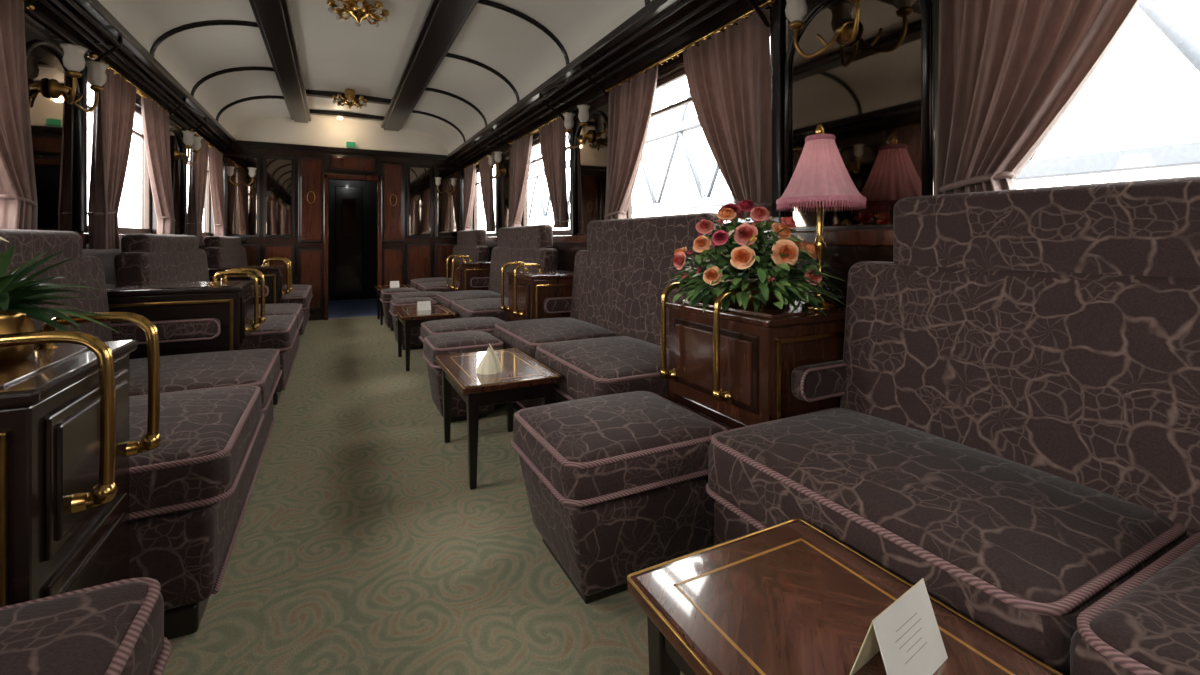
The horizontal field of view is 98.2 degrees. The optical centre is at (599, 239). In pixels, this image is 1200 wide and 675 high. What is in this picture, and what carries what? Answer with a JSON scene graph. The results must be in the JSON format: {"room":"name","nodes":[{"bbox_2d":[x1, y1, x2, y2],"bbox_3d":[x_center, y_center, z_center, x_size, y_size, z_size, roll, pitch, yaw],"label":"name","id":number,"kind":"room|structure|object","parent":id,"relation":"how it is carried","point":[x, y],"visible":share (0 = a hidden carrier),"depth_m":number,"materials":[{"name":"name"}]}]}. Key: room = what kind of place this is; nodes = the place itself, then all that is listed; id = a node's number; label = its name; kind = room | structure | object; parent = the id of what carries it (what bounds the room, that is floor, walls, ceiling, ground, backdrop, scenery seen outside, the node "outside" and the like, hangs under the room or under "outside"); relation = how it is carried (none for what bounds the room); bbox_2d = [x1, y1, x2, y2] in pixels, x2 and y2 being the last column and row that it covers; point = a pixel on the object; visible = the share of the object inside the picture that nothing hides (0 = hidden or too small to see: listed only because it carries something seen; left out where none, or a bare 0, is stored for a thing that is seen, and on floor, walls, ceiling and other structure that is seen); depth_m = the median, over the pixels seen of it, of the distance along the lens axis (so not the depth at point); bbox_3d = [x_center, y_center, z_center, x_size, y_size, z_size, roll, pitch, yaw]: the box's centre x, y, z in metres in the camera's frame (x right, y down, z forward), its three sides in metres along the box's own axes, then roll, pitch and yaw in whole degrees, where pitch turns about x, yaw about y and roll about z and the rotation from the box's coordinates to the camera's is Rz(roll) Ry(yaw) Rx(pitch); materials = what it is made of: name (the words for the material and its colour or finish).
{"room":"train carriage","nodes":[
{"label":"train carriage","id":0,"kind":"room"},
{"bbox_2d":[24,0,217,283],"bbox_3d":[-2.050,-0.110,1.424,0.120,2.120,9.600,0,0,-27],"label":"wall","id":1,"kind":"structure","parent":0,"point":[56,124],"depth_m":2.44,"materials":[{"name":"black wood"}]},
{"bbox_2d":[22,0,34,10],"bbox_3d":[-1.990,-0.933,1.455,0.076,0.040,1.412,0,0,-27],"label":"curtain rod","id":2,"kind":"object","parent":1,"relation":"attached to","point":[31,7],"visible":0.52,"depth_m":2.08,"materials":[{"name":"gold metal"}]},
{"bbox_2d":[0,0,37,229],"bbox_3d":[-2.149,-0.437,1.817,0.100,0.970,0.568,0,0,-27],"label":"curtain","id":3,"kind":"object","parent":2,"relation":"hanging from","point":[18,192],"visible":0.84,"depth_m":1.94,"materials":[{"name":"pink fabric"}]},
{"bbox_2d":[24,12,81,229],"bbox_3d":[-2.464,-0.492,2.336,0.030,0.885,0.570,0,0,-27],"label":"mirror","id":4,"kind":"object","parent":1,"relation":"attached to","point":[56,124],"depth_m":2.35,"materials":[{"name":"black mirror"}]},
{"bbox_2d":[48,43,108,111],"bbox_3d":[-2.390,-0.724,2.374,0.158,0.243,0.335,0,0,-27],"label":"wall sconce","id":5,"kind":"object","parent":1,"relation":"attached to","point":[73,59],"depth_m":2.32,"materials":[{"name":"white glass"}]},
{"bbox_2d":[25,0,206,243],"bbox_3d":[-2.010,-0.030,1.445,0.030,1.920,9.600,0,0,-27],"label":"trim","id":6,"kind":"structure","parent":1,"relation":"attached to","point":[37,14],"depth_m":2.61,"materials":[{"name":"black wood"}]},
{"bbox_2d":[87,81,150,233],"bbox_3d":[-2.976,-0.465,3.197,0.030,0.850,1.260,0,0,-27],"label":"window","id":7,"kind":"structure","parent":1,"relation":"in","point":[147,186],"depth_m":3.72,"materials":[{"name":"paint"}]},
{"bbox_2d":[24,0,233,155],"bbox_3d":[-1.940,-0.964,1.469,0.147,0.234,9.540,0,0,-27],"label":"luggage rack","id":8,"kind":"object","parent":1,"relation":"attached to","point":[117,44],"visible":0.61,"depth_m":2.86,"materials":[{"name":"metal"}]},
{"bbox_2d":[87,52,172,116],"bbox_3d":[-2.898,-0.933,3.237,0.076,0.040,1.412,0,0,-27],"label":"curtain rod","id":9,"kind":"object","parent":1,"relation":"attached to","point":[93,55],"visible":0.68,"depth_m":3.06,"materials":[{"name":"gold metal"}]},
{"bbox_2d":[87,60,135,248],"bbox_3d":[-2.699,-0.437,2.896,0.100,0.970,0.568,0,0,-27],"label":"curtain","id":10,"kind":"object","parent":9,"relation":"hanging from","point":[113,116],"visible":0.93,"depth_m":2.77,"materials":[{"name":"pink fabric"}]},
{"bbox_2d":[141,97,175,234],"bbox_3d":[-3.057,-0.437,3.598,0.100,0.970,0.568,0,0,-27],"label":"curtain","id":11,"kind":"object","parent":9,"relation":"hanging from","point":[155,120],"visible":0.92,"depth_m":3.60,"materials":[{"name":"pink fabric"}]},
{"bbox_2d":[169,119,184,233],"bbox_3d":[-3.372,-0.492,4.118,0.030,0.885,0.570,0,0,-27],"label":"mirror","id":12,"kind":"object","parent":1,"relation":"attached to","point":[176,136],"depth_m":4.24,"materials":[{"name":"black mirror"}]},
{"bbox_2d":[173,131,201,165],"bbox_3d":[-3.298,-0.724,4.156,0.158,0.243,0.335,0,0,-27],"label":"wall sconce","id":13,"kind":"object","parent":1,"relation":"attached to","point":[190,141],"depth_m":4.09,"materials":[{"name":"white glass"}]},
{"bbox_2d":[188,160,209,235],"bbox_3d":[-3.884,-0.465,4.979,0.030,0.850,1.260,0,0,-27],"label":"window","id":14,"kind":"structure","parent":1,"relation":"in","point":[207,233],"depth_m":5.50,"materials":[{"name":"paint"}]},
{"bbox_2d":[187,128,223,154],"bbox_3d":[-3.806,-0.933,5.019,0.076,0.040,1.412,0,0,-27],"label":"curtain rod","id":15,"kind":"object","parent":1,"relation":"attached to","point":[189,129],"visible":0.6,"depth_m":4.92,"materials":[{"name":"gold metal"}]},
{"bbox_2d":[187,134,207,244],"bbox_3d":[-3.607,-0.437,4.678,0.100,0.970,0.568,0,0,-27],"label":"curtain","id":16,"kind":"object","parent":15,"relation":"hanging from","point":[197,172],"visible":0.84,"depth_m":4.52,"materials":[{"name":"fabric"}]},
{"bbox_2d":[208,146,225,235],"bbox_3d":[-3.965,-0.437,5.380,0.100,0.970,0.568,0,0,-27],"label":"curtain","id":17,"kind":"object","parent":15,"relation":"hanging from","point":[215,157],"visible":0.94,"depth_m":5.38,"materials":[{"name":"pink fabric"}]},
{"bbox_2d":[218,117,467,320],"bbox_3d":[-2.998,-0.275,6.356,2.910,2.450,0.113,0,0,-27],"label":"wall","id":18,"kind":"structure","parent":0,"point":[280,213],"depth_m":6.17,"materials":[{"name":"brown wood"}]},
{"bbox_2d":[225,166,256,185],"bbox_3d":[-3.960,-0.701,5.744,0.290,0.198,0.122,0,0,-27],"label":"wall sconce","id":19,"kind":"object","parent":18,"relation":"attached to","point":[230,170],"visible":1,"depth_m":5.74,"materials":[{"name":"white glass"}]},
{"bbox_2d":[346,142,354,147],"bbox_3d":[-3.003,-1.150,6.267,0.100,0.060,0.035,0,0,-27],"label":"exit sign","id":20,"kind":"object","parent":18,"relation":"attached to","point":[348,144],"visible":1,"depth_m":6.25,"materials":[{"name":"green plastic"}]},
{"bbox_2d":[324,173,381,319],"bbox_3d":[-2.990,0.080,6.307,0.640,1.740,0.044,0,0,-27],"label":"door frame","id":21,"kind":"structure","parent":18,"relation":"in","point":[327,176],"depth_m":6.21,"materials":[{"name":"red wood"}]},
{"bbox_2d":[76,0,676,158],"bbox_3d":[-0.852,-1.260,2.035,2.380,0.400,9.600,0,0,-27],"label":"trim","id":22,"kind":"structure","parent":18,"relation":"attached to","point":[443,20],"depth_m":3.66,"materials":[{"name":"black wood"}]},
{"bbox_2d":[435,177,456,193],"bbox_3d":[-2.000,-0.701,6.743,0.290,0.198,0.122,0,0,-27],"label":"wall sconce","id":23,"kind":"object","parent":18,"relation":"attached to","point":[453,180],"visible":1,"depth_m":6.74,"materials":[{"name":"white glass"}]},
{"bbox_2d":[328,179,376,317],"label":"door","id":24,"kind":"structure","parent":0,"point":[352,205],"depth_m":8.25,"materials":[{"name":"brown wood"}]},
{"bbox_2d":[50,0,725,158],"bbox_3d":[-0.807,-1.275,2.058,2.910,0.380,9.700,0,0,-27],"label":"ceiling","id":25,"kind":"structure","parent":0,"point":[335,55],"depth_m":3.71,"materials":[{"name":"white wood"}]},
{"bbox_2d":[332,89,367,108],"bbox_3d":[-2.436,-1.370,5.066,0.313,0.180,0.311,0,0,-27],"label":"ceiling light","id":26,"kind":"object","parent":25,"relation":"attached to","point":[349,99],"depth_m":5.02,"materials":[{"name":"gold metal"}]},
{"bbox_2d":[327,0,388,27],"bbox_3d":[-1.473,-1.393,3.177,0.348,0.135,0.346,0,0,-27],"label":"ceiling light","id":27,"kind":"object","parent":25,"relation":"attached to","point":[359,10],"depth_m":3.14,"materials":[{"name":"gold metal"}]},
{"bbox_2d":[162,316,713,674],"bbox_3d":[-0.807,0.990,2.058,2.930,0.080,9.800,0,0,-27],"label":"floor","id":28,"kind":"structure","parent":0,"point":[364,545],"depth_m":1.56,"materials":[{"name":"carpet"}]},
{"bbox_2d":[0,312,160,606],"bbox_3d":[-1.239,0.551,0.833,0.769,0.797,0.550,0,0,-27],"label":"base cabinet","id":29,"kind":"object","parent":28,"relation":"on","point":[66,448],"visible":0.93,"depth_m":0.89,"materials":[{"name":"brown wood"}]},
{"bbox_2d":[0,237,118,364],"bbox_3d":[-1.099,0.111,0.932,0.352,0.249,0.342,0,0,-27],"label":"potted plant","id":30,"kind":"object","parent":29,"relation":"on","point":[17,298],"visible":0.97,"depth_m":0.94,"materials":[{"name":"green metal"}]},
{"bbox_2d":[0,577,170,674],"bbox_3d":[-0.696,0.458,-0.012,0.799,0.985,1.524,0,0,-27],"label":"sofa","id":31,"kind":"object","parent":28,"relation":"on","point":[117,627],"visible":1,"depth_m":0.70,"materials":[{"name":"fabric"}]},
{"bbox_2d":[0,229,281,639],"bbox_3d":[-1.583,0.458,1.730,0.799,0.985,1.434,0,0,-27],"label":"sofa","id":32,"kind":"object","parent":28,"relation":"on","point":[189,494],"visible":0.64,"depth_m":1.42,"materials":[{"name":"fabric"}]},
{"bbox_2d":[106,268,264,358],"bbox_3d":[-2.115,0.551,2.553,0.769,0.797,0.550,0,0,-27],"label":"base cabinet","id":33,"kind":"object","parent":28,"relation":"on","point":[214,315],"visible":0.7,"depth_m":2.42,"materials":[{"name":"brown wood"}]},
{"bbox_2d":[113,234,303,404],"bbox_3d":[-2.480,0.458,3.489,0.799,0.985,1.484,0,0,-27],"label":"sofa","id":34,"kind":"object","parent":28,"relation":"on","point":[143,258],"visible":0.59,"depth_m":3.03,"materials":[{"name":"fabric"}]},
{"bbox_2d":[208,257,291,303],"bbox_3d":[-3.023,0.551,4.335,0.769,0.797,0.550,0,0,-27],"label":"base cabinet","id":35,"kind":"object","parent":28,"relation":"on","point":[274,275],"visible":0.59,"depth_m":4.26,"materials":[{"name":"brown wood"}]},
{"bbox_2d":[203,236,312,340],"bbox_3d":[-3.384,0.458,5.262,0.799,0.985,1.464,0,0,-27],"label":"sofa","id":36,"kind":"object","parent":28,"relation":"on","point":[220,250],"visible":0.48,"depth_m":4.82,"materials":[{"name":"fabric"}]},
{"bbox_2d":[374,284,412,324],"bbox_3d":[-2.419,0.749,6.091,0.383,0.401,0.553,0,0,-27],"label":"coffee table","id":37,"kind":"object","parent":28,"relation":"on","point":[379,288],"visible":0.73,"depth_m":6.01,"materials":[{"name":"red wood"}]},
{"bbox_2d":[390,281,398,286],"bbox_3d":[-2.399,0.514,6.073,0.100,0.070,0.040,0,0,-33],"label":"place card","id":38,"kind":"object","parent":37,"relation":"on","point":[392,283],"visible":1,"depth_m":6.06,"materials":[{"name":"white paper"}]},
{"bbox_2d":[380,288,419,330],"bbox_3d":[-2.145,0.733,5.585,0.388,0.434,0.414,0,0,-27],"label":"ottoman","id":39,"kind":"object","parent":28,"relation":"on","point":[386,294],"visible":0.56,"depth_m":5.40,"materials":[{"name":"fabric"}]},
{"bbox_2d":[389,297,437,349],"bbox_3d":[-1.659,0.733,4.632,0.388,0.434,0.414,0,0,-27],"label":"ottoman","id":40,"kind":"object","parent":28,"relation":"on","point":[416,343],"visible":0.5,"depth_m":4.49,"materials":[{"name":"fabric"}]},
{"bbox_2d":[391,291,439,300],"bbox_3d":[-1.766,0.733,5.138,0.538,0.434,0.494,0,0,-27],"label":"ottoman","id":41,"kind":"object","parent":28,"relation":"on","point":[430,294],"visible":0.14,"depth_m":5.00,"materials":[{"name":"fabric"}]},
{"bbox_2d":[393,305,457,370],"bbox_3d":[-1.375,0.749,4.069,0.398,0.401,0.603,0,0,-27],"label":"coffee table","id":42,"kind":"object","parent":28,"relation":"on","point":[410,317],"visible":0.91,"depth_m":3.86,"materials":[{"name":"red wood"}]},
{"bbox_2d":[417,301,430,310],"bbox_3d":[-1.377,0.514,4.068,0.100,0.070,0.040,0,0,-33],"label":"place card","id":43,"kind":"object","parent":42,"relation":"on","point":[422,305],"visible":1,"depth_m":4.06,"materials":[{"name":"white paper"}]},
{"bbox_2d":[410,229,488,291],"bbox_3d":[-1.811,0.415,6.142,0.689,1.070,1.324,0,0,-27],"label":"sofa","id":44,"kind":"object","parent":28,"relation":"on","point":[472,243],"visible":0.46,"depth_m":5.86,"materials":[{"name":"fabric"}]},
{"bbox_2d":[419,317,504,342],"bbox_3d":[-0.858,0.733,3.357,0.538,0.434,0.494,0,0,-27],"label":"ottoman","id":45,"kind":"object","parent":28,"relation":"on","point":[486,324],"visible":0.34,"depth_m":3.23,"materials":[{"name":"fabric"}]},
{"bbox_2d":[422,331,503,421],"bbox_3d":[-0.751,0.733,2.850,0.388,0.434,0.414,0,0,-27],"label":"ottoman","id":46,"kind":"object","parent":28,"relation":"on","point":[435,345],"visible":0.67,"depth_m":2.71,"materials":[{"name":"fabric"}]},
{"bbox_2d":[446,255,490,290],"bbox_3d":[-1.284,0.551,5.350,0.509,0.797,0.620,0,0,-27],"label":"base cabinet","id":47,"kind":"object","parent":28,"relation":"on","point":[466,275],"visible":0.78,"depth_m":5.11,"materials":[{"name":"brown wood"}]},
{"bbox_2d":[436,225,557,321],"bbox_3d":[-0.932,0.415,4.418,0.689,1.070,1.454,0,0,-27],"label":"sofa","id":48,"kind":"object","parent":28,"relation":"on","point":[532,243],"visible":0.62,"depth_m":4.26,"materials":[{"name":"fabric"}]},
{"bbox_2d":[436,348,561,489],"bbox_3d":[-0.467,0.749,2.287,0.398,0.401,0.603,0,0,-27],"label":"coffee table","id":49,"kind":"object","parent":28,"relation":"on","point":[522,377],"visible":0.94,"depth_m":2.10,"materials":[{"name":"red wood"}]},
{"bbox_2d":[476,344,501,374],"bbox_3d":[-0.462,0.489,2.167,0.106,0.120,0.099,0,0,-27],"label":"folded napkin","id":50,"kind":"object","parent":49,"relation":"on","point":[490,364],"visible":1,"depth_m":2.14,"materials":[{"name":"fabric"}]},
{"bbox_2d":[501,262,573,321],"bbox_3d":[-0.376,0.551,3.568,0.509,0.797,0.620,0,0,-27],"label":"base cabinet","id":51,"kind":"object","parent":28,"relation":"on","point":[533,294],"visible":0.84,"depth_m":3.35,"materials":[{"name":"brown wood"}]},
{"bbox_2d":[494,212,741,410],"bbox_3d":[-0.024,0.415,2.636,0.689,1.070,1.454,0,0,-27],"label":"sofa","id":52,"kind":"object","parent":28,"relation":"on","point":[609,342],"visible":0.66,"depth_m":2.54,"materials":[{"name":"fabric"}]},
{"bbox_2d":[511,391,726,603],"bbox_3d":[0.051,0.733,1.575,0.538,0.434,0.494,0,0,-27],"label":"ottoman","id":53,"kind":"object","parent":28,"relation":"on","point":[615,484],"visible":0.87,"depth_m":1.39,"materials":[{"name":"fabric"}]},
{"bbox_2d":[660,282,846,429],"bbox_3d":[0.532,0.551,1.786,0.509,0.797,0.620,0,0,-27],"label":"base cabinet","id":54,"kind":"object","parent":28,"relation":"on","point":[736,367],"visible":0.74,"depth_m":1.58,"materials":[{"name":"brown wood"}]},
{"bbox_2d":[663,200,844,314],"bbox_3d":[0.506,0.070,1.786,0.558,0.393,0.636,0,0,-27],"label":"flower bouquet","id":55,"kind":"object","parent":54,"relation":"on","point":[749,247],"visible":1,"depth_m":1.66,"materials":[{"name":"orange plant"}]},
{"bbox_2d":[776,123,866,310],"bbox_3d":[0.705,-0.077,1.667,0.266,0.595,0.266,0,0,-27],"label":"table lamp","id":56,"kind":"object","parent":54,"relation":"on","point":[820,178],"visible":0.98,"depth_m":1.61,"materials":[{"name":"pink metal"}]},
{"bbox_2d":[627,518,1062,674],"bbox_3d":[0.355,0.749,0.675,0.398,0.401,0.603,0,0,-27],"label":"coffee table","id":57,"kind":"object","parent":28,"relation":"on","point":[789,597],"visible":0.98,"depth_m":0.77,"materials":[{"name":"red wood"}]},
{"bbox_2d":[850,578,947,674],"bbox_3d":[0.384,0.504,0.667,0.135,0.090,0.060,0,0,-36],"label":"place card","id":58,"kind":"object","parent":57,"relation":"on","point":[907,635],"visible":1,"depth_m":0.66,"materials":[{"name":"white paper"}]},
{"bbox_2d":[706,176,1199,674],"bbox_3d":[0.894,0.415,0.835,0.689,1.070,1.489,0,0,-27],"label":"sofa","id":59,"kind":"object","parent":28,"relation":"on","point":[1014,432],"visible":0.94,"depth_m":1.03,"materials":[{"name":"fabric"}]},
{"bbox_2d":[468,0,933,306],"bbox_3d":[0.435,-0.110,2.691,0.120,2.120,9.600,0,0,-27],"label":"wall","id":60,"kind":"structure","parent":0,"point":[874,93],"depth_m":1.80,"materials":[{"name":"brown wood"}]},
{"bbox_2d":[464,151,494,168],"bbox_3d":[-1.442,-0.933,6.224,0.076,0.040,1.412,0,0,-27],"label":"curtain rod","id":61,"kind":"object","parent":60,"relation":"attached to","point":[492,153],"visible":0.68,"depth_m":6.19,"materials":[{"name":"gold metal"}]},
{"bbox_2d":[462,164,475,230],"bbox_3d":[-1.640,-0.507,6.565,0.100,0.830,0.568,0,0,-27],"label":"curtain","id":62,"kind":"object","parent":61,"relation":"hanging from","point":[470,172],"visible":0.94,"depth_m":6.57,"materials":[{"name":"pink fabric"}]},
{"bbox_2d":[479,157,495,231],"bbox_3d":[-1.282,-0.507,5.863,0.100,0.830,0.568,0,0,-27],"label":"curtain","id":63,"kind":"object","parent":61,"relation":"hanging from","point":[486,179],"visible":0.98,"depth_m":5.71,"materials":[{"name":"pink fabric"}]},
{"bbox_2d":[473,162,495,236],"bbox_3d":[-1.363,-0.465,6.264,0.030,0.850,1.260,0,0,-27],"label":"window","id":64,"kind":"structure","parent":60,"relation":"in","point":[477,171],"depth_m":6.79,"materials":[{"name":"paint"}]},
{"bbox_2d":[487,151,506,178],"bbox_3d":[-1.041,-0.754,5.306,0.158,0.243,0.335,0,0,-27],"label":"wall sconce","id":65,"kind":"object","parent":60,"relation":"attached to","point":[497,157],"depth_m":5.31,"materials":[{"name":"white glass"}]},
{"bbox_2d":[497,148,508,234],"bbox_3d":[-0.967,-0.492,5.344,0.030,0.885,0.570,0,0,-27],"label":"mirror","id":66,"kind":"object","parent":60,"relation":"attached to","point":[503,181],"depth_m":5.43,"materials":[{"name":"black mirror"}]},
{"bbox_2d":[509,110,569,143],"bbox_3d":[-0.533,-0.933,4.442,0.076,0.040,1.412,0,0,-27],"label":"curtain rod","id":67,"kind":"object","parent":60,"relation":"attached to","point":[567,111],"visible":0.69,"depth_m":4.36,"materials":[{"name":"gold metal"}]},
{"bbox_2d":[508,134,532,226],"bbox_3d":[-0.732,-0.507,4.784,0.100,0.830,0.568,0,0,-27],"label":"curtain","id":68,"kind":"object","parent":67,"relation":"hanging from","point":[520,151],"visible":0.94,"depth_m":4.80,"materials":[{"name":"fabric"}]},
{"bbox_2d":[539,115,569,227],"bbox_3d":[-0.374,-0.507,4.081,0.100,0.830,0.568,0,0,-27],"label":"curtain","id":69,"kind":"object","parent":67,"relation":"hanging from","point":[552,136],"visible":1,"depth_m":3.96,"materials":[{"name":"fabric"}]},
{"bbox_2d":[522,140,569,234],"bbox_3d":[-0.455,-0.465,4.482,0.030,0.850,1.260,0,0,-27],"label":"window","id":70,"kind":"structure","parent":60,"relation":"in","point":[555,232],"depth_m":4.68,"materials":[{"name":"paint"}]},
{"bbox_2d":[563,104,593,148],"bbox_3d":[-0.133,-0.754,3.524,0.158,0.243,0.335,0,0,-27],"label":"wall sconce","id":71,"kind":"object","parent":60,"relation":"attached to","point":[583,115],"depth_m":3.53,"materials":[{"name":"white glass"}]},
{"bbox_2d":[449,0,770,171],"bbox_3d":[0.289,-0.963,2.605,0.249,0.239,9.540,0,0,-27],"label":"luggage rack","id":72,"kind":"object","parent":60,"relation":"attached to","point":[752,3],"visible":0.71,"depth_m":3.10,"materials":[{"name":"metal"}]},
{"bbox_2d":[604,0,774,92],"bbox_3d":[0.375,-0.933,2.660,0.076,0.040,1.412,0,0,-27],"label":"curtain rod","id":73,"kind":"object","parent":60,"relation":"attached to","point":[768,2],"visible":0.79,"depth_m":2.47,"materials":[{"name":"gold metal"}]},
{"bbox_2d":[605,66,657,219],"bbox_3d":[0.176,-0.507,3.002,0.100,0.830,0.568,0,0,-27],"label":"curtain","id":74,"kind":"object","parent":73,"relation":"hanging from","point":[630,107],"visible":0.91,"depth_m":3.03,"materials":[{"name":"pink fabric"}]},
{"bbox_2d":[683,9,771,218],"bbox_3d":[0.534,-0.507,2.299,0.100,0.830,0.568,0,0,-27],"label":"curtain","id":75,"kind":"object","parent":73,"relation":"hanging from","point":[728,75],"visible":0.93,"depth_m":2.17,"materials":[{"name":"pink fabric"}]},
{"bbox_2d":[626,27,770,230],"bbox_3d":[0.453,-0.465,2.700,0.030,0.850,1.260,0,0,-27],"label":"window","id":76,"kind":"structure","parent":60,"relation":"in","point":[680,74],"depth_m":2.81,"materials":[{"name":"paint"}]},
{"bbox_2d":[466,0,938,245],"bbox_3d":[0.396,-0.030,2.671,0.030,1.920,9.600,0,0,-27],"label":"trim","id":77,"kind":"structure","parent":60,"relation":"attached to","point":[864,237],"depth_m":2.04,"materials":[{"name":"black wood"}]},
{"bbox_2d":[785,0,861,58],"bbox_3d":[0.775,-0.754,1.742,0.158,0.243,0.335,0,0,-27],"label":"wall sconce","id":78,"kind":"object","parent":60,"relation":"attached to","point":[846,32],"depth_m":1.79,"materials":[{"name":"gold metal"}]},
{"bbox_3d":[1.283,-0.933,0.878,0.077,0.040,1.412,0,0,-27],"label":"curtain rod","id":79,"kind":"object","parent":60,"relation":"attached to","visible":0},
{"bbox_2d":[935,0,1140,194],"bbox_3d":[1.085,-0.507,1.220,0.100,0.830,0.568,0,0,-27],"label":"curtain","id":80,"kind":"object","parent":79,"relation":"hanging from","point":[1009,71],"visible":0.93,"depth_m":1.31,"materials":[{"name":"pink fabric"}]},
{"label":"outside","id":81,"kind":"structure","parent":0,"visible":0},
{"bbox_3d":[12.030,1.200,11.742,27.900,0.200,50.000,0,0,-27],"label":"ground","id":82,"kind":"structure","parent":81,"visible":0},
{"bbox_2d":[528,0,1199,222],"bbox_3d":[4.513,-1.205,3.422,0.250,4.610,30.088,0,0,-27],"label":"canopy","id":83,"kind":"object","parent":82,"relation":"on","point":[1186,153],"visible":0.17,"depth_m":4.38,"materials":[{"name":"metal"}]}
]}

